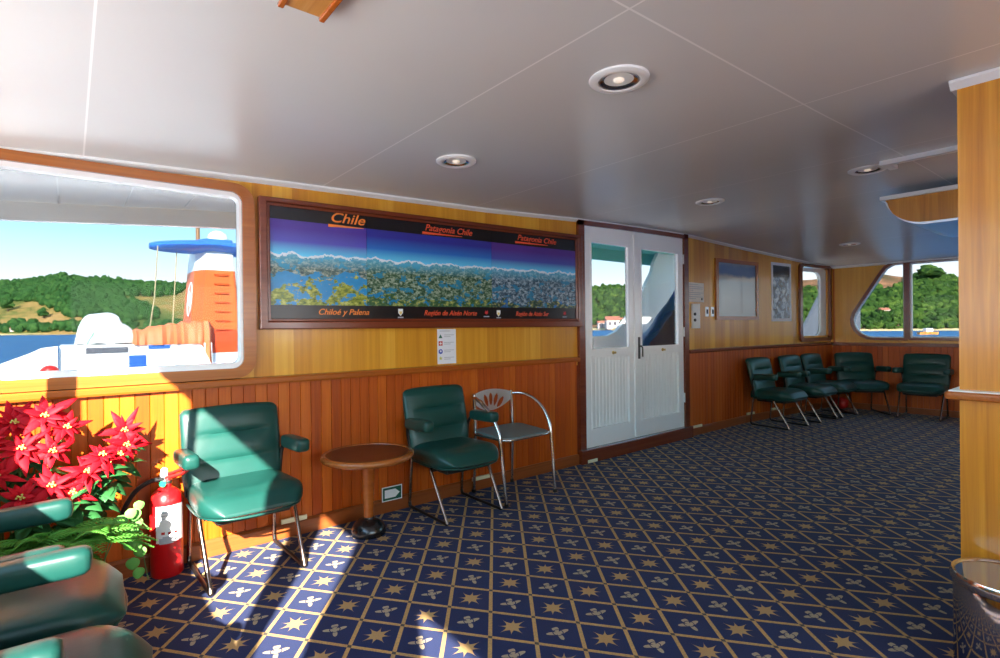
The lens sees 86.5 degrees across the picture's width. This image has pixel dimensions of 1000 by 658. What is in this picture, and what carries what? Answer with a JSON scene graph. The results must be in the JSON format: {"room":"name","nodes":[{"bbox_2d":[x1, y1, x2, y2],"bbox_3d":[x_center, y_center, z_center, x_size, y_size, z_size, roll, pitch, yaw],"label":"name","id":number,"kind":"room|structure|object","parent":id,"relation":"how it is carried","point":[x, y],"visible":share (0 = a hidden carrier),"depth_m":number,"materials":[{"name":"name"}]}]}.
{"room":"ship interior","nodes":[
{"label":"ship interior","id":0,"kind":"room"},
{"bbox_2d":[0,0,999,266],"bbox_3d":[3.215,-0.958,2.608,9.400,0.222,6.500,-1,0,-39],"label":"ceiling","id":1,"kind":"structure","parent":0,"point":[766,108],"depth_m":2.01,"materials":[{"name":"paint"}]},
{"bbox_2d":[277,0,342,22],"bbox_3d":[-0.197,-0.828,0.984,0.120,0.030,1.010,-1,0,-39],"label":"board","id":2,"kind":"object","parent":1,"relation":"attached to","point":[322,9],"visible":1,"depth_m":1.35,"materials":[{"name":"brown wood"}]},
{"bbox_2d":[436,154,475,168],"bbox_3d":[-0.229,-0.874,2.779,0.210,0.020,0.210,-1,0,-39],"label":"recessed light","id":3,"kind":"object","parent":1,"relation":"in","point":[455,161],"visible":1,"depth_m":2.77,"materials":[{"name":"white paint"}]},
{"bbox_2d":[589,64,649,93],"bbox_3d":[0.419,-0.877,1.875,0.210,0.020,0.210,-1,0,-39],"label":"recessed light","id":4,"kind":"object","parent":1,"relation":"in","point":[618,79],"visible":1,"depth_m":1.86,"materials":[{"name":"white paint"}]},
{"bbox_2d":[695,198,724,205],"bbox_3d":[1.615,-0.977,4.092,0.210,0.020,0.210,-1,0,-39],"label":"recessed light","id":5,"kind":"object","parent":1,"relation":"in","point":[713,201],"visible":1,"depth_m":4.08,"materials":[{"name":"white paint"}]},
{"bbox_2d":[839,242,860,245],"bbox_3d":[4.001,-0.969,6.088,0.210,0.020,0.210,-1,0,-39],"label":"recessed light","id":6,"kind":"object","parent":1,"relation":"in","point":[852,243],"visible":1,"depth_m":6.06,"materials":[{"name":"white paint"}]},
{"bbox_2d":[847,164,886,175],"bbox_3d":[2.269,-0.982,3.284,0.210,0.020,0.210,-1,0,-39],"label":"recessed light","id":7,"kind":"object","parent":1,"relation":"in","point":[869,169],"visible":0.94,"depth_m":3.28,"materials":[{"name":"white paint"}]},
{"bbox_2d":[879,145,957,169],"bbox_3d":[2.559,-0.977,2.862,0.200,0.038,0.820,-1,0,-39],"label":"trim","id":8,"kind":"structure","parent":1,"relation":"attached to","point":[890,164],"depth_m":2.99,"materials":[{"name":"white paint"}]},
{"bbox_2d":[880,184,957,236],"bbox_3d":[3.457,-0.846,3.742,0.960,0.233,1.060,-1,0,-39],"label":"canopy","id":9,"kind":"object","parent":1,"relation":"hanging from","point":[935,210],"visible":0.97,"depth_m":3.68,"materials":[{"name":"brown wood"}]},
{"bbox_2d":[172,173,830,377],"bbox_3d":[1.139,-0.384,5.035,9.214,1.390,0.230,-1,0,-38],"label":"wall","id":10,"kind":"structure","parent":0,"point":[279,351],"depth_m":3.88,"materials":[{"name":"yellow wood"}]},
{"bbox_2d":[0,148,256,392],"bbox_3d":[-1.833,-0.258,2.635,1.143,1.064,0.092,-1,0,-39],"label":"window","id":11,"kind":"structure","parent":10,"relation":"in","point":[111,275],"depth_m":2.62,"materials":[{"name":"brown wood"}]},
{"bbox_2d":[0,357,579,402],"bbox_3d":[-0.827,0.282,3.402,3.890,0.042,0.040,-1,0,-39],"label":"trim","id":12,"kind":"structure","parent":10,"relation":"attached to","point":[189,385],"depth_m":2.93,"materials":[{"name":"wood"}]},
{"bbox_2d":[281,514,306,524],"bbox_3d":[-1.195,1.105,3.089,0.145,0.026,0.012,-1,0,-39],"label":"strip","id":13,"kind":"object","parent":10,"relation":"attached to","point":[304,516],"visible":0.87,"depth_m":3.08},
{"bbox_2d":[382,484,401,502],"bbox_3d":[-0.711,1.075,3.490,0.144,0.093,0.018,-1,0,-39],"label":"exit sign","id":14,"kind":"object","parent":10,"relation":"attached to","point":[394,492],"visible":1,"depth_m":3.48,"materials":[{"name":"white plastic"}]},
{"bbox_2d":[0,345,831,562],"bbox_3d":[1.181,0.721,5.047,9.072,0.900,0.211,-1,0,-38],"label":"wainscoting","id":15,"kind":"structure","parent":10,"relation":"attached to","point":[333,413],"depth_m":3.35,"materials":[{"name":"red wood"}]},
{"bbox_2d":[0,146,831,267],"bbox_3d":[1.179,-0.906,5.007,9.053,0.198,0.182,-1,0,-38],"label":"trim","id":16,"kind":"structure","parent":10,"relation":"attached to","point":[153,167],"depth_m":3.22,"materials":[{"name":"white paint"}]},
{"bbox_2d":[257,195,582,328],"bbox_3d":[-0.322,-0.404,3.813,2.650,0.796,0.042,-1,0,-39],"label":"picture","id":17,"kind":"object","parent":10,"relation":"attached to","point":[321,265],"visible":1,"depth_m":3.57,"materials":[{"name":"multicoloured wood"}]},
{"bbox_2d":[437,329,455,363],"bbox_3d":[-0.379,0.124,3.789,0.157,0.247,0.003,-1,0,-39],"label":"notice","id":18,"kind":"object","parent":10,"relation":"attached to","point":[446,338],"visible":1,"depth_m":3.79,"materials":[{"name":"paper"}]},
{"bbox_2d":[108,400,833,578],"bbox_3d":[1.200,1.127,5.016,9.053,0.088,0.180,-1,0,-38],"label":"baseboard","id":19,"kind":"structure","parent":10,"relation":"attached to","point":[245,539],"depth_m":3.42,"materials":[{"name":"brown wood"}]},
{"bbox_2d":[472,474,489,480],"bbox_3d":[-0.140,1.101,3.943,0.160,0.026,0.012,-1,0,-39],"label":"strip","id":20,"kind":"object","parent":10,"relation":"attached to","point":[485,476],"visible":0.87,"depth_m":3.95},
{"bbox_2d":[576,219,692,464],"bbox_3d":[1.333,0.083,5.197,1.750,2.170,0.169,-1,0,-39],"label":"door","id":21,"kind":"structure","parent":10,"relation":"in","point":[633,368],"depth_m":5.10,"materials":[{"name":"white wood"}]},
{"bbox_2d":[588,458,597,462],"bbox_3d":[0.815,1.157,4.672,0.120,0.026,0.008,-1,0,-39],"label":"strip","id":22,"kind":"object","parent":21,"relation":"attached to","point":[595,459],"visible":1,"depth_m":4.67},
{"bbox_2d":[691,304,699,327],"bbox_3d":[2.144,-0.141,5.813,0.150,0.267,0.034,-1,0,-39],"label":"switch panel","id":23,"kind":"object","parent":10,"relation":"attached to","point":[695,308],"visible":1,"depth_m":5.79,"materials":[{"name":"white plastic"}]},
{"bbox_2d":[689,282,703,301],"bbox_3d":[2.144,-0.403,5.835,0.347,0.210,0.003,-1,0,-39],"label":"paper notice","id":24,"kind":"object","parent":10,"relation":"attached to","point":[696,290],"visible":1,"depth_m":5.85,"materials":[{"name":"white paper"}]},
{"bbox_2d":[705,307,708,316],"bbox_3d":[2.325,-0.195,5.972,0.062,0.110,0.016,-1,0,-39],"label":"light switch","id":25,"kind":"object","parent":10,"relation":"attached to","point":[706,308],"visible":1,"depth_m":5.96,"materials":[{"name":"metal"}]},
{"bbox_2d":[711,307,713,316],"bbox_3d":[2.418,-0.197,6.047,0.062,0.110,0.016,-1,0,-39],"label":"light switch","id":26,"kind":"object","parent":10,"relation":"attached to","point":[712,308],"visible":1,"depth_m":6.04,"materials":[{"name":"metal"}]},
{"bbox_2d":[714,258,758,319],"bbox_3d":[2.841,-0.469,6.379,0.964,0.717,0.045,-1,0,-37],"label":"framed picture","id":27,"kind":"object","parent":10,"relation":"attached to","point":[736,282],"visible":1,"depth_m":6.38,"materials":[{"name":"brown wood"}]},
{"bbox_2d":[689,342,832,353],"bbox_3d":[3.406,0.224,6.744,3.439,0.042,0.114,-1,0,-36],"label":"trim","id":28,"kind":"structure","parent":10,"relation":"attached to","point":[705,350],"depth_m":6.58,"materials":[{"name":"brown wood"}]},
{"bbox_2d":[771,262,791,320],"bbox_3d":[3.698,-0.484,6.987,0.482,0.765,0.004,-1,0,-34],"label":"poster","id":29,"kind":"object","parent":10,"relation":"attached to","point":[780,272],"visible":1,"depth_m":6.97,"materials":[{"name":"paper"}]},
{"bbox_2d":[798,263,831,341],"bbox_3d":[4.407,-0.363,7.480,0.881,1.070,0.092,-1,0,-34],"label":"window","id":30,"kind":"structure","parent":10,"relation":"in","point":[811,277],"depth_m":7.53,"materials":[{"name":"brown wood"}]},
{"bbox_2d":[116,406,960,657],"bbox_3d":[3.239,1.185,2.615,9.500,0.060,6.600,-1,0,-39],"label":"floor","id":31,"kind":"structure","parent":0,"point":[841,537],"depth_m":2.66,"materials":[{"name":"carpet"}]},
{"bbox_2d":[0,497,127,649],"bbox_3d":[-1.435,0.811,1.561,0.560,0.800,0.588,-1,0,-37],"label":"leather chair","id":32,"kind":"object","parent":31,"relation":"on","point":[98,596],"visible":0.72,"depth_m":1.53,"materials":[{"name":"green leather"}]},
{"bbox_2d":[0,545,152,657],"bbox_3d":[-1.071,0.808,1.142,0.560,0.800,0.588,-1,0,-33],"label":"leather chair","id":33,"kind":"object","parent":31,"relation":"on","point":[97,641],"visible":1,"depth_m":1.33,"materials":[{"name":"green leather"}]},
{"bbox_2d":[119,467,187,579],"bbox_3d":[-1.668,0.942,2.608,0.144,0.537,0.330,-1,0,36],"label":"fire extinguisher","id":34,"kind":"object","parent":31,"relation":"on","point":[166,503],"visible":0.98,"depth_m":2.58,"materials":[{"name":"red metal"}]},
{"bbox_2d":[173,402,309,596],"bbox_3d":[-1.305,0.806,2.714,0.588,0.800,0.560,-1,0,-41],"label":"leather chair","id":35,"kind":"object","parent":31,"relation":"on","point":[231,454],"visible":1,"depth_m":2.73,"materials":[{"name":"green leather"}]},
{"bbox_2d":[320,443,413,539],"bbox_3d":[-0.772,0.960,3.119,0.536,0.477,0.536,-1,0,-39],"label":"round table","id":36,"kind":"object","parent":31,"relation":"on","point":[365,457],"visible":1,"depth_m":3.08,"materials":[{"name":"brown wood"}]},
{"bbox_2d":[402,384,502,525],"bbox_3d":[-0.310,0.792,3.531,0.588,0.800,0.560,-1,0,-39],"label":"leather chair","id":37,"kind":"object","parent":31,"relation":"on","point":[436,421],"visible":0.99,"depth_m":3.54,"materials":[{"name":"green leather"}]},
{"bbox_2d":[472,389,556,507],"bbox_3d":[0.080,0.819,3.857,0.530,0.735,0.443,-1,0,-42],"label":"chair","id":38,"kind":"object","parent":31,"relation":"on","point":[511,432],"visible":0.99,"depth_m":3.87,"materials":[{"name":"silver metal"}]},
{"bbox_2d":[745,357,808,429],"bbox_3d":[3.294,0.743,6.308,0.588,0.800,0.560,-1,0,-34],"label":"leather chair","id":39,"kind":"object","parent":31,"relation":"on","point":[762,378],"visible":1,"depth_m":6.30,"materials":[{"name":"green leather"}]},
{"bbox_2d":[778,355,837,422],"bbox_3d":[3.899,0.735,6.721,0.588,0.800,0.560,-1,0,-34],"label":"leather chair","id":40,"kind":"object","parent":31,"relation":"on","point":[788,363],"visible":0.77,"depth_m":6.72,"materials":[{"name":"green leather"}]},
{"bbox_2d":[800,353,858,417],"bbox_3d":[4.375,0.728,7.054,0.588,0.800,0.560,-1,0,-34],"label":"leather chair","id":41,"kind":"object","parent":31,"relation":"on","point":[809,360],"visible":0.7,"depth_m":7.09,"materials":[{"name":"green leather"}]},
{"bbox_2d":[835,397,848,408],"bbox_3d":[4.801,1.037,7.470,0.170,0.166,0.170,-1,0,-39],"label":"buoy","id":42,"kind":"object","parent":31,"relation":"on","point":[843,402],"visible":0.89,"depth_m":7.41,"materials":[{"name":"plastic"}]},
{"bbox_2d":[834,352,891,414],"bbox_3d":[4.879,0.722,7.156,0.588,0.800,0.560,-1,0,8],"label":"leather chair","id":43,"kind":"object","parent":31,"relation":"on","point":[862,374],"visible":0.84,"depth_m":7.29,"materials":[{"name":"green leather"}]},
{"bbox_2d":[892,353,953,421],"bbox_3d":[5.348,0.718,6.731,0.560,0.800,0.588,-1,0,-41],"label":"leather chair","id":44,"kind":"object","parent":31,"relation":"on","point":[923,374],"visible":0.98,"depth_m":6.75,"materials":[{"name":"green leather"}]},
{"bbox_2d":[949,557,999,657],"bbox_3d":[1.693,0.998,1.757,0.318,0.356,0.318,-1,0,-39],"label":"waste bin","id":45,"kind":"object","parent":31,"relation":"on","point":[976,580],"visible":1,"depth_m":1.75,"materials":[{"name":"grey metal"}]},
{"bbox_3d":[-1.936,1.105,2.093,0.460,0.220,0.500,-1,0,-39],"label":"planter","id":46,"kind":"object","parent":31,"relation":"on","visible":0},
{"bbox_2d":[0,395,92,542],"bbox_3d":[-1.897,0.649,2.123,0.237,0.733,0.444,-1,0,30],"label":"poinsettia","id":47,"kind":"object","parent":46,"relation":"on","point":[19,455],"visible":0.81,"depth_m":2.12,"materials":[{"name":"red plant"}]},
{"bbox_2d":[0,445,130,544],"bbox_3d":[-1.725,0.748,2.115,0.227,0.532,0.482,-1,0,36],"label":"poinsettia","id":48,"kind":"object","parent":46,"relation":"on","point":[74,485],"visible":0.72,"depth_m":2.13,"materials":[{"name":"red plant"}]},
{"bbox_2d":[15,494,24,499],"bbox_3d":[-1.793,0.629,1.988,0.029,0.022,0.017,-1,0,-39],"label":"flower","id":49,"kind":"object","parent":48,"relation":"on","point":[17,496],"depth_m":1.99,"materials":[{"name":"yellow plant"}]},
{"bbox_2d":[0,517,157,561],"bbox_3d":[-1.647,0.843,2.007,0.624,0.176,0.338,-1,0,-39],"label":"fern","id":50,"kind":"object","parent":46,"relation":"in","point":[93,533],"visible":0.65,"depth_m":2.02,"materials":[{"name":"green plant"}]},
{"bbox_2d":[86,406,152,523],"bbox_3d":[-1.741,0.688,2.417,0.286,0.650,0.211,-1,0,-39],"label":"poinsettia","id":51,"kind":"object","parent":46,"relation":"in","point":[124,434],"visible":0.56,"depth_m":2.43,"materials":[{"name":"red plant"}]},
{"bbox_2d":[101,501,148,578],"bbox_3d":[-1.564,0.910,2.232,0.083,0.323,0.193,-1,0,19],"label":"trailing plant","id":52,"kind":"object","parent":46,"relation":"in","point":[133,514],"visible":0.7,"depth_m":2.26,"materials":[{"name":"green plant"}]},
{"bbox_2d":[831,268,958,346],"bbox_3d":[6.844,-0.424,5.478,0.070,1.340,6.310,-1,0,-42],"label":"wall","id":53,"kind":"structure","parent":0,"point":[838,273],"depth_m":7.63,"materials":[{"name":"brown wood"}]},
{"bbox_2d":[832,269,834,399],"bbox_3d":[4.828,0.121,7.786,0.100,2.000,0.170,-1,0,-39],"label":"trim","id":54,"kind":"structure","parent":53,"relation":"attached to","point":[833,269],"depth_m":7.70,"materials":[{"name":"red wood"}]},
{"bbox_2d":[843,265,884,337],"bbox_3d":[5.107,-0.373,7.436,0.064,1.015,0.574,-1,0,-42],"label":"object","id":55,"kind":"structure","parent":53,"relation":"attached to","point":[856,280],"depth_m":7.51,"materials":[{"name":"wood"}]},
{"bbox_2d":[850,262,907,340],"bbox_3d":[5.196,-0.377,7.306,0.072,1.062,0.662,-1,0,-42],"label":"window","id":56,"kind":"structure","parent":53,"relation":"in","point":[881,313],"depth_m":7.26,"materials":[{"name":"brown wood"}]},
{"bbox_2d":[832,257,957,268],"bbox_3d":[6.849,-0.904,5.389,0.030,0.040,6.158,-1,0,-42],"label":"trim","id":57,"kind":"structure","parent":53,"relation":"attached to","point":[884,263],"depth_m":7.21,"materials":[{"name":"white paint"}]},
{"bbox_2d":[833,342,958,346],"bbox_3d":[6.860,0.198,5.394,0.030,0.045,6.163,-1,0,-42],"label":"trim","id":58,"kind":"structure","parent":53,"relation":"attached to","point":[834,343],"depth_m":7.10,"materials":[{"name":"brown wood"}]},
{"bbox_2d":[833,345,959,411],"bbox_3d":[6.894,0.655,5.419,0.055,0.900,6.164,-1,0,-42],"label":"wainscoting","id":59,"kind":"structure","parent":53,"relation":"attached to","point":[891,356],"depth_m":7.15,"materials":[{"name":"red wood"}]},
{"bbox_2d":[847,402,959,417],"bbox_3d":[6.880,1.066,5.389,0.024,0.080,6.137,-1,0,-42],"label":"baseboard","id":60,"kind":"structure","parent":53,"relation":"attached to","point":[933,412],"depth_m":7.03,"materials":[{"name":"brown wood"}]},
{"bbox_2d":[906,258,958,340],"bbox_3d":[5.874,-0.382,6.540,0.072,1.058,1.405,-1,0,-42],"label":"window","id":61,"kind":"structure","parent":53,"relation":"in","point":[932,300],"depth_m":6.87,"materials":[{"name":"clear glass"}]},
{"bbox_2d":[957,78,999,559],"bbox_3d":[2.479,0.122,1.533,0.620,2.090,1.665,-1,0,-39],"label":"pillar","id":62,"kind":"structure","parent":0,"point":[978,105],"depth_m":1.94,"materials":[{"name":"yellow wood"}]},
{"bbox_2d":[944,391,999,402],"bbox_3d":[2.405,0.238,1.495,0.585,0.030,1.700,-1,0,-39],"label":"trim","id":63,"kind":"structure","parent":62,"relation":"attached to","point":[967,396],"depth_m":1.91,"materials":[{"name":"brown wood"}]},
{"bbox_2d":[948,386,999,393],"bbox_3d":[2.411,0.221,1.492,0.560,0.004,1.688,-1,0,-39],"label":"trim","id":64,"kind":"structure","parent":62,"relation":"attached to","point":[957,389],"depth_m":1.92,"materials":[{"name":"white paint"}]},
{"bbox_2d":[949,66,999,96],"bbox_3d":[2.459,-0.914,1.535,0.667,0.032,1.684,-1,0,-39],"label":"trim","id":65,"kind":"structure","parent":62,"relation":"attached to","point":[994,73],"depth_m":1.93,"materials":[{"name":"white paint"}]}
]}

